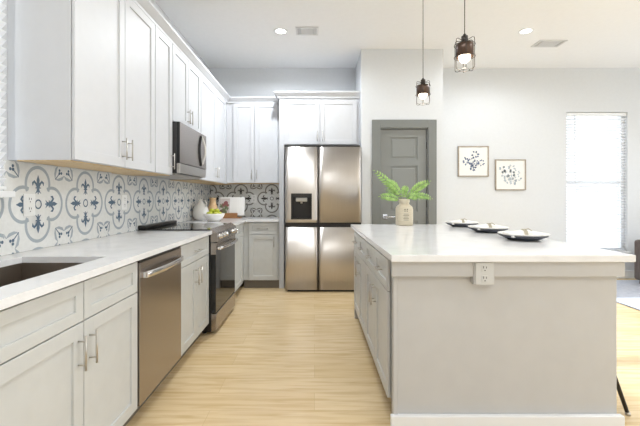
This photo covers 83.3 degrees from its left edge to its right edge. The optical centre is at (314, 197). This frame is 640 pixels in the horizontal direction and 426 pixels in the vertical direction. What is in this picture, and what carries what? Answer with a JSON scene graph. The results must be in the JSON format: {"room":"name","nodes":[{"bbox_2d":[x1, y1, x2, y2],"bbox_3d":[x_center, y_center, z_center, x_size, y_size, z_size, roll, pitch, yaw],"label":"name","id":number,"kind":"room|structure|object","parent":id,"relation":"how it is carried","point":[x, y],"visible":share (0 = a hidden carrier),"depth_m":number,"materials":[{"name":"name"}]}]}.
{"room":"kitchen","nodes":[
{"label":"kitchen","id":0,"kind":"room"},
{"bbox_2d":[0,0,209,254],"bbox_3d":[-1.630,-0.359,1.080,0.160,3.130,8.560,0,0,0],"label":"wall","id":1,"kind":"structure","parent":0,"point":[72,205],"depth_m":2.38,"materials":[{"name":"tile"}]},
{"bbox_2d":[0,0,6,189],"bbox_3d":[-1.518,-0.704,1.255,0.055,1.334,1.000,0,0,0],"label":"window blind","id":2,"kind":"object","parent":1,"relation":"attached to","point":[2,6],"visible":1,"depth_m":1.74,"materials":[{"name":"white paint"}]},
{"bbox_2d":[0,191,14,197],"bbox_3d":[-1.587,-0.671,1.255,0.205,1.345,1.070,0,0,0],"label":"window sill","id":3,"kind":"structure","parent":1,"relation":"in","point":[3,194],"depth_m":1.74,"materials":[{"name":"white paint"}]},
{"bbox_2d":[23,194,34,215],"bbox_3d":[-1.547,0.041,1.955,0.009,0.120,0.078,0,0,0],"label":"outlet","id":4,"kind":"object","parent":1,"relation":"attached to","point":[28,199],"visible":1,"depth_m":1.95,"materials":[{"name":"white plastic"}]},
{"bbox_2d":[28,197,32,212],"bbox_3d":[-1.544,0.041,1.955,0.004,0.086,0.032,0,0,0],"label":"receptacle","id":5,"kind":"object","parent":4,"relation":"attached to","point":[30,199],"depth_m":1.96,"materials":[{"name":"white plastic"}]},
{"bbox_2d":[7,0,154,172],"bbox_3d":[-1.367,-0.749,2.275,0.384,1.131,0.919,0,0,0],"label":"upper cabinet","id":6,"kind":"object","parent":1,"relation":"attached to","point":[81,73],"visible":1,"depth_m":1.89,"materials":[{"name":"white paint"}]},
{"bbox_2d":[133,0,278,102],"bbox_3d":[-1.014,-1.354,3.407,0.796,0.080,3.402,0,0,5],"label":"trim","id":7,"kind":"structure","parent":6,"relation":"attached to","point":[146,6],"depth_m":3.41,"materials":[{"name":"white paint"}]},
{"bbox_2d":[121,195,126,209],"bbox_3d":[-1.547,0.041,2.930,0.009,0.120,0.078,0,0,0],"label":"outlet","id":8,"kind":"object","parent":1,"relation":"attached to","point":[123,197],"visible":1,"depth_m":2.92,"materials":[{"name":"white plastic"}]},
{"bbox_2d":[114,25,174,175],"bbox_3d":[-1.365,-0.749,2.904,0.380,1.131,0.332,0,0,0],"label":"upper cabinet","id":9,"kind":"object","parent":1,"relation":"attached to","point":[163,45],"visible":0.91,"depth_m":2.90,"materials":[{"name":"white paint"}]},
{"bbox_2d":[172,44,200,132],"bbox_3d":[-1.365,-0.985,3.455,0.380,0.658,0.763,0,0,0],"label":"upper cabinet","id":10,"kind":"object","parent":1,"relation":"attached to","point":[186,80],"visible":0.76,"depth_m":3.39,"materials":[{"name":"white paint"}]},
{"bbox_2d":[151,122,205,178],"bbox_3d":[-1.325,-0.421,3.455,0.445,0.455,0.750,0,0,0],"label":"microwave","id":11,"kind":"object","parent":10,"relation":"attached to","point":[188,145],"visible":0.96,"depth_m":3.31,"materials":[{"name":"grey metal"}]},
{"bbox_2d":[169,75,231,184],"bbox_3d":[-1.365,-0.749,4.598,0.380,1.131,1.514,0,0,0],"label":"upper cabinet","id":12,"kind":"object","parent":1,"relation":"attached to","point":[213,106],"visible":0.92,"depth_m":4.36,"materials":[{"name":"white paint"}]},
{"bbox_2d":[126,278,639,425],"bbox_3d":[2.420,1.256,1.155,8.260,0.100,8.710,0,0,0],"label":"floor","id":13,"kind":"structure","parent":0,"point":[280,356],"depth_m":2.49,"materials":[{"name":"brown wood"}]},
{"bbox_2d":[0,262,136,425],"bbox_3d":[-1.210,0.764,1.416,0.654,0.884,0.911,0,0,0],"label":"base cabinet","id":14,"kind":"object","parent":13,"relation":"on","point":[68,355],"visible":0.96,"depth_m":1.37,"materials":[{"name":"grey paint"}]},
{"bbox_2d":[0,231,211,309],"bbox_3d":[-1.225,0.306,2.035,0.666,0.030,2.201,0,0,0],"label":"countertop","id":15,"kind":"structure","parent":14,"relation":"on","point":[97,256],"depth_m":1.80,"materials":[{"name":"white stone"}]},
{"bbox_2d":[0,263,81,286],"bbox_3d":[-1.228,0.416,1.393,0.431,0.187,0.761,0,0,0],"label":"sink","id":16,"kind":"object","parent":15,"relation":"in","point":[14,273],"visible":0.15,"depth_m":1.77,"materials":[{"name":"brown metal"}]},
{"bbox_2d":[123,246,182,425],"bbox_3d":[-1.181,0.765,2.171,0.637,0.882,0.586,0,0,0],"label":"dishwasher","id":17,"kind":"object","parent":13,"relation":"on","point":[158,292],"visible":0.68,"depth_m":2.09,"materials":[{"name":"silver metal"}]},
{"bbox_2d":[138,220,237,333],"bbox_3d":[-1.169,0.727,3.524,0.759,0.958,0.770,0,0,0],"label":"range","id":18,"kind":"object","parent":13,"relation":"on","point":[222,240],"visible":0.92,"depth_m":3.34,"materials":[{"name":"grey metal"}]},
{"bbox_2d":[138,223,226,230],"bbox_3d":[-1.226,0.285,3.524,0.628,0.010,0.770,0,0,0],"label":"cooktop","id":19,"kind":"object","parent":18,"relation":"in","point":[163,226],"depth_m":3.34,"materials":[{"name":"black glass"}]},
{"bbox_2d":[169,236,208,372],"bbox_3d":[-1.210,0.764,2.803,0.654,0.884,0.664,0,0,0],"label":"base cabinet","id":20,"kind":"object","parent":13,"relation":"on","point":[195,263],"visible":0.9,"depth_m":2.75,"materials":[{"name":"grey paint"}]},
{"bbox_2d":[234,223,243,292],"bbox_3d":[-1.210,0.764,4.631,0.654,0.884,1.437,0,0,0],"label":"base cabinet","id":21,"kind":"object","parent":13,"relation":"on","point":[239,245],"visible":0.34,"depth_m":4.44,"materials":[{"name":"grey paint"}]},
{"bbox_2d":[180,217,278,225],"bbox_3d":[-1.014,0.306,4.635,1.088,0.030,1.446,0,0,0],"label":"countertop","id":22,"kind":"structure","parent":21,"relation":"on","point":[236,221],"depth_m":4.71,"materials":[{"name":"white stone"}]},
{"bbox_2d":[192,199,208,219],"bbox_3d":[-1.448,0.155,4.580,0.203,0.272,0.202,0,0,0],"label":"jug","id":23,"kind":"object","parent":22,"relation":"on","point":[200,208],"visible":0.91,"depth_m":4.51,"materials":[{"name":"white ceramic"}]},
{"bbox_2d":[208,198,217,209],"bbox_3d":[-1.362,0.148,4.820,0.150,0.286,0.150,0,0,0],"label":"vase","id":24,"kind":"object","parent":22,"relation":"on","point":[212,204],"visible":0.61,"depth_m":4.78,"materials":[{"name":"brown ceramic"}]},
{"bbox_2d":[203,213,224,221],"bbox_3d":[-1.215,0.243,4.360,0.254,0.096,0.254,0,0,0],"label":"fruit bowl","id":25,"kind":"object","parent":22,"relation":"on","point":[210,217],"visible":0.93,"depth_m":4.28,"materials":[{"name":"white ceramic"}]},
{"bbox_2d":[223,213,241,217],"bbox_3d":[-1.170,0.166,5.046,0.280,0.250,0.116,0,0,0],"label":"book stand","id":26,"kind":"object","parent":22,"relation":"on","point":[227,215],"visible":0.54,"depth_m":4.99,"materials":[{"name":"brown wood"}]},
{"bbox_2d":[218,197,244,215],"bbox_3d":[-1.170,0.127,5.064,0.370,0.259,0.079,0,0,0],"label":"open book","id":27,"kind":"object","parent":26,"relation":"on","point":[226,204],"visible":0.93,"depth_m":5.06,"materials":[{"name":"white paper"}]},
{"bbox_2d":[219,198,229,212],"bbox_3d":[-1.262,0.127,5.050,0.145,0.220,0.050,0,0,0],"label":"photo","id":28,"kind":"object","parent":27,"relation":"attached to","point":[224,203],"depth_m":5.05,"materials":[{"name":"multicoloured"}]},
{"bbox_2d":[244,222,278,287],"bbox_3d":[-0.704,0.764,5.028,0.463,0.884,0.634,0,0,0],"label":"base cabinet","id":29,"kind":"object","parent":13,"relation":"on","point":[261,239],"visible":0.96,"depth_m":4.75,"materials":[{"name":"grey paint"}]},
{"bbox_2d":[279,145,285,287],"bbox_3d":[-0.435,0.257,5.060,0.066,1.898,0.590,0,0,0],"label":"panel","id":30,"kind":"object","parent":13,"relation":"on","point":[282,224],"visible":0.71,"depth_m":4.76,"materials":[{"name":"white paint"}]},
{"bbox_2d":[285,145,361,290],"bbox_3d":[0.113,0.270,4.944,0.975,1.864,0.751,0,0,0],"label":"refrigerator","id":31,"kind":"object","parent":13,"relation":"on","point":[323,183],"visible":0.95,"depth_m":4.57,"materials":[{"name":"grey metal"}]},
{"bbox_2d":[352,231,365,336],"bbox_3d":[0.675,0.766,3.162,0.634,0.879,0.819,0,0,0],"label":"base cabinet","id":32,"kind":"object","parent":13,"relation":"on","point":[359,242],"visible":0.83,"depth_m":3.10,"materials":[{"name":"grey paint"}]},
{"bbox_2d":[364,241,390,397],"bbox_3d":[0.675,0.766,2.340,0.634,0.879,0.819,0,0,0],"label":"base cabinet","id":33,"kind":"object","parent":13,"relation":"on","point":[378,267],"visible":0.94,"depth_m":2.19,"materials":[{"name":"grey paint"}]},
{"bbox_2d":[354,262,624,425],"bbox_3d":[0.992,0.767,2.723,1.197,0.878,1.775,0,0,0],"label":"kitchen island","id":34,"kind":"object","parent":13,"relation":"on","point":[537,345],"visible":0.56,"depth_m":1.87,"materials":[{"name":"paint"}]},
{"bbox_2d":[475,262,493,284],"bbox_3d":[0.865,0.388,1.830,0.092,0.114,0.009,0,0,0],"label":"outlet","id":35,"kind":"object","parent":34,"relation":"attached to","point":[484,271],"visible":1,"depth_m":1.83,"materials":[{"name":"grey plastic"}]},
{"bbox_2d":[482,265,487,281],"bbox_3d":[0.865,0.388,1.828,0.032,0.086,0.004,0,0,0],"label":"receptacle","id":36,"kind":"object","parent":35,"relation":"attached to","point":[484,267],"depth_m":1.83,"materials":[{"name":"grey plastic"}]},
{"bbox_2d":[351,224,635,261],"bbox_3d":[1.005,0.309,2.842,1.234,0.036,2.055,0,0,0],"label":"island countertop","id":37,"kind":"structure","parent":34,"relation":"on","point":[416,242],"depth_m":2.13,"materials":[{"name":"white stone"}]},
{"bbox_2d":[396,199,412,225],"bbox_3d":[0.932,0.155,3.739,0.160,0.272,0.162,0,0,0],"label":"vase","id":38,"kind":"object","parent":37,"relation":"on","point":[404,210],"visible":1,"depth_m":3.66,"materials":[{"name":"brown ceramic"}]},
{"bbox_2d":[373,170,432,201],"bbox_3d":[0.920,-0.111,3.741,0.625,0.348,0.286,0,0,11],"label":"stems","id":39,"kind":"object","parent":38,"relation":"in","point":[422,185],"visible":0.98,"depth_m":3.71,"materials":[{"name":"green plant"}]},
{"bbox_2d":[446,223,477,226],"bbox_3d":[1.470,0.274,3.600,0.304,0.034,0.304,0,0,0],"label":"charger plate","id":40,"kind":"object","parent":37,"relation":"on","point":[455,225],"visible":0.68,"depth_m":3.50,"materials":[{"name":"grey ceramic"}]},
{"bbox_2d":[445,221,478,223],"bbox_3d":[1.470,0.261,3.600,0.316,0.034,0.316,0,0,0],"label":"dinner plate","id":41,"kind":"object","parent":40,"relation":"on","point":[445,221],"visible":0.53,"depth_m":3.49,"materials":[{"name":"white ceramic"}]},
{"bbox_2d":[448,218,475,224],"bbox_3d":[1.470,0.238,3.598,0.278,0.058,0.179,0,0,-8],"label":"napkin","id":42,"kind":"object","parent":41,"relation":"on","point":[460,220],"visible":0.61,"depth_m":3.57,"materials":[{"name":"fabric"}]},
{"bbox_2d":[469,227,507,232],"bbox_3d":[1.455,0.274,3.020,0.304,0.034,0.304,0,0,0],"label":"charger plate","id":43,"kind":"object","parent":37,"relation":"on","point":[476,230],"visible":0.67,"depth_m":2.91,"materials":[{"name":"grey ceramic"}]},
{"bbox_2d":[468,225,508,229],"bbox_3d":[1.455,0.261,3.020,0.316,0.034,0.316,0,0,0],"label":"dinner plate","id":44,"kind":"object","parent":43,"relation":"on","point":[468,225],"visible":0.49,"depth_m":2.91,"materials":[{"name":"white ceramic"}]},
{"bbox_2d":[471,223,505,229],"bbox_3d":[1.455,0.238,3.018,0.278,0.058,0.179,0,0,-8],"label":"napkin","id":45,"kind":"object","parent":44,"relation":"on","point":[487,225],"visible":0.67,"depth_m":2.99,"materials":[{"name":"fabric"}]},
{"bbox_2d":[498,234,548,240],"bbox_3d":[1.430,0.274,2.470,0.304,0.034,0.304,0,0,0],"label":"charger plate","id":46,"kind":"object","parent":37,"relation":"on","point":[517,238],"visible":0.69,"depth_m":2.37,"materials":[{"name":"grey ceramic"}]},
{"bbox_2d":[497,231,549,236],"bbox_3d":[1.430,0.261,2.470,0.316,0.034,0.316,0,0,0],"label":"dinner plate","id":47,"kind":"object","parent":46,"relation":"on","point":[499,232],"visible":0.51,"depth_m":2.36,"materials":[{"name":"white ceramic"}]},
{"bbox_2d":[500,228,546,237],"bbox_3d":[1.430,0.238,2.467,0.278,0.058,0.179,0,0,-8],"label":"napkin","id":48,"kind":"object","parent":47,"relation":"on","point":[522,231],"visible":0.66,"depth_m":2.44,"materials":[{"name":"fabric"}]},
{"bbox_2d":[617,378,630,415],"bbox_3d":[1.530,0.875,2.230,0.437,0.668,0.499,0,0,0],"label":"counter stool","id":49,"kind":"object","parent":13,"relation":"on","point":[619,390],"visible":0.09,"depth_m":2.00,"materials":[{"name":"metal"}]},
{"bbox_2d":[617,280,639,309],"bbox_3d":[4.730,1.200,4.100,2.540,0.012,2.200,0,0,0],"label":"rug","id":50,"kind":"object","parent":13,"relation":"on","point":[628,291],"visible":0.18,"depth_m":4.47,"materials":[{"name":"white fabric"}]},
{"bbox_2d":[634,240,639,283],"bbox_3d":[4.870,0.890,4.660,0.840,0.608,0.740,0,0,0],"label":"armchair","id":51,"kind":"object","parent":50,"relation":"on","point":[637,242],"visible":0.94,"depth_m":4.96,"materials":[{"name":"fabric"}]},
{"bbox_2d":[155,0,639,67],"bbox_3d":[2.420,-1.984,1.155,8.260,0.120,8.710,0,0,0],"label":"ceiling","id":52,"kind":"structure","parent":0,"point":[224,33],"depth_m":4.15,"materials":[{"name":"paint"}]},
{"bbox_2d":[273,28,287,34],"bbox_3d":[-0.390,-1.921,4.165,0.170,0.006,0.170,0,0,0],"label":"recessed light","id":53,"kind":"object","parent":52,"relation":"in","point":[281,31],"visible":1,"depth_m":4.17,"materials":[{"name":"white paint"}]},
{"bbox_2d":[295,27,317,34],"bbox_3d":[-0.085,-1.919,4.160,0.260,0.008,0.200,0,0,0],"label":"ceiling vent","id":54,"kind":"object","parent":52,"relation":"in","point":[299,30],"visible":1,"depth_m":4.15,"materials":[{"name":"grey"}]},
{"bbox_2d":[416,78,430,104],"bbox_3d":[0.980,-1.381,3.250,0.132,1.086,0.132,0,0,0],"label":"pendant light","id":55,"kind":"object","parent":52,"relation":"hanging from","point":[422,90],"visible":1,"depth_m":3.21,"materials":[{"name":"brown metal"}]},
{"bbox_2d":[454,0,475,72],"bbox_3d":[0.980,-1.376,2.350,0.132,1.096,0.132,0,0,0],"label":"pendant light","id":56,"kind":"object","parent":52,"relation":"hanging from","point":[465,49],"visible":1,"depth_m":2.32,"materials":[{"name":"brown metal"}]},
{"bbox_2d":[461,34,467,41],"bbox_3d":[0.980,-1.034,2.350,0.042,0.067,0.042,0,0,0],"label":"socket","id":57,"kind":"object","parent":56,"relation":"attached to","point":[463,38],"depth_m":2.33,"materials":[{"name":"grey metal"}]},
{"bbox_2d":[518,28,534,34],"bbox_3d":[2.447,-1.921,4.165,0.170,0.006,0.170,0,0,0],"label":"recessed light","id":58,"kind":"object","parent":52,"relation":"in","point":[525,30],"visible":1,"depth_m":4.17,"materials":[{"name":"white paint"}]},
{"bbox_2d":[531,40,567,46],"bbox_3d":[2.930,-1.919,4.500,0.340,0.008,0.200,0,0,0],"label":"ceiling vent","id":59,"kind":"object","parent":52,"relation":"in","point":[541,43],"visible":1,"depth_m":4.49,"materials":[{"name":"grey metal"}]},
{"bbox_2d":[355,49,442,223],"bbox_3d":[1.137,-0.359,5.015,1.060,3.130,0.690,0,0,0],"label":"wall","id":60,"kind":"structure","parent":0,"point":[386,79],"depth_m":4.67,"materials":[{"name":"paint"}]},
{"bbox_2d":[372,120,436,223],"bbox_3d":[1.161,0.101,4.706,0.835,2.210,0.149,0,0,0],"label":"door","id":61,"kind":"structure","parent":60,"relation":"in","point":[404,151],"depth_m":4.70,"materials":[{"name":"grey paint"}]},
{"bbox_2d":[210,68,639,269],"bbox_3d":[2.420,-0.359,5.430,8.260,3.130,0.160,0,0,0],"label":"wall","id":62,"kind":"structure","parent":0,"point":[518,113],"depth_m":5.36,"materials":[{"name":"paint"}]},
{"bbox_2d":[227,103,278,183],"bbox_3d":[-0.851,-0.754,5.168,0.756,1.119,0.374,0,0,0],"label":"upper cabinet","id":63,"kind":"object","parent":62,"relation":"attached to","point":[252,128],"visible":0.95,"depth_m":5.02,"materials":[{"name":"white paint"}]},
{"bbox_2d":[251,195,256,202],"bbox_3d":[-0.900,0.021,5.346,0.078,0.120,0.009,0,0,0],"label":"outlet","id":64,"kind":"object","parent":62,"relation":"attached to","point":[253,197],"visible":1,"depth_m":5.34,"materials":[{"name":"white plastic"}]},
{"bbox_2d":[279,98,359,146],"bbox_3d":[0.068,-1.004,5.038,1.070,0.620,0.624,0,0,0],"label":"upper cabinet","id":65,"kind":"object","parent":62,"relation":"attached to","point":[302,121],"visible":0.98,"depth_m":4.77,"materials":[{"name":"white paint"}]},
{"bbox_2d":[274,91,360,100],"bbox_3d":[0.036,-1.354,4.872,1.140,0.080,0.316,0,0,0],"label":"trim","id":66,"kind":"structure","parent":65,"relation":"on","point":[278,94],"depth_m":4.74,"materials":[{"name":"white paint"}]},
{"bbox_2d":[458,146,488,176],"bbox_3d":[2.358,-0.534,5.346,0.456,0.454,0.025,0,0,0],"label":"framed picture","id":67,"kind":"object","parent":62,"relation":"attached to","point":[473,161],"visible":1,"depth_m":5.34,"materials":[{"name":"white paper"}]},
{"bbox_2d":[463,151,484,170],"bbox_3d":[2.363,-0.538,5.345,0.338,0.306,0.001,0,0,0],"label":"print","id":68,"kind":"object","parent":67,"relation":"attached to","point":[472,160],"depth_m":5.35,"materials":[{"name":"white paper"}]},
{"bbox_2d":[495,159,525,189],"bbox_3d":[2.910,-0.334,5.346,0.454,0.456,0.025,0,0,0],"label":"framed picture","id":69,"kind":"object","parent":62,"relation":"attached to","point":[510,174],"visible":1,"depth_m":5.34,"materials":[{"name":"white paper"}]},
{"bbox_2d":[499,165,521,184],"bbox_3d":[2.909,-0.335,5.345,0.349,0.312,0.001,0,0,0],"label":"print","id":70,"kind":"object","parent":69,"relation":"attached to","point":[508,174],"depth_m":5.35,"materials":[{"name":"grey paper"}]},
{"bbox_2d":[566,117,631,253],"bbox_3d":[4.206,-0.219,5.400,0.948,2.100,0.180,0,0,0],"label":"window","id":71,"kind":"structure","parent":62,"relation":"in","point":[620,238],"depth_m":5.43,"materials":[{"name":"white paint"}]},
{"bbox_2d":[566,113,626,250],"bbox_3d":[4.206,-0.232,5.383,0.892,2.060,0.075,0,0,0],"label":"window blind","id":72,"kind":"object","parent":71,"relation":"attached to","point":[574,115],"visible":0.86,"depth_m":5.38,"materials":[{"name":"white paint"}]},
{"bbox_2d":[617,270,634,277],"bbox_3d":[4.041,1.146,5.353,4.718,0.120,0.015,0,0,0],"label":"baseboard","id":73,"kind":"structure","parent":62,"relation":"attached to","point":[628,273],"depth_m":5.34,"materials":[{"name":"white paint"}]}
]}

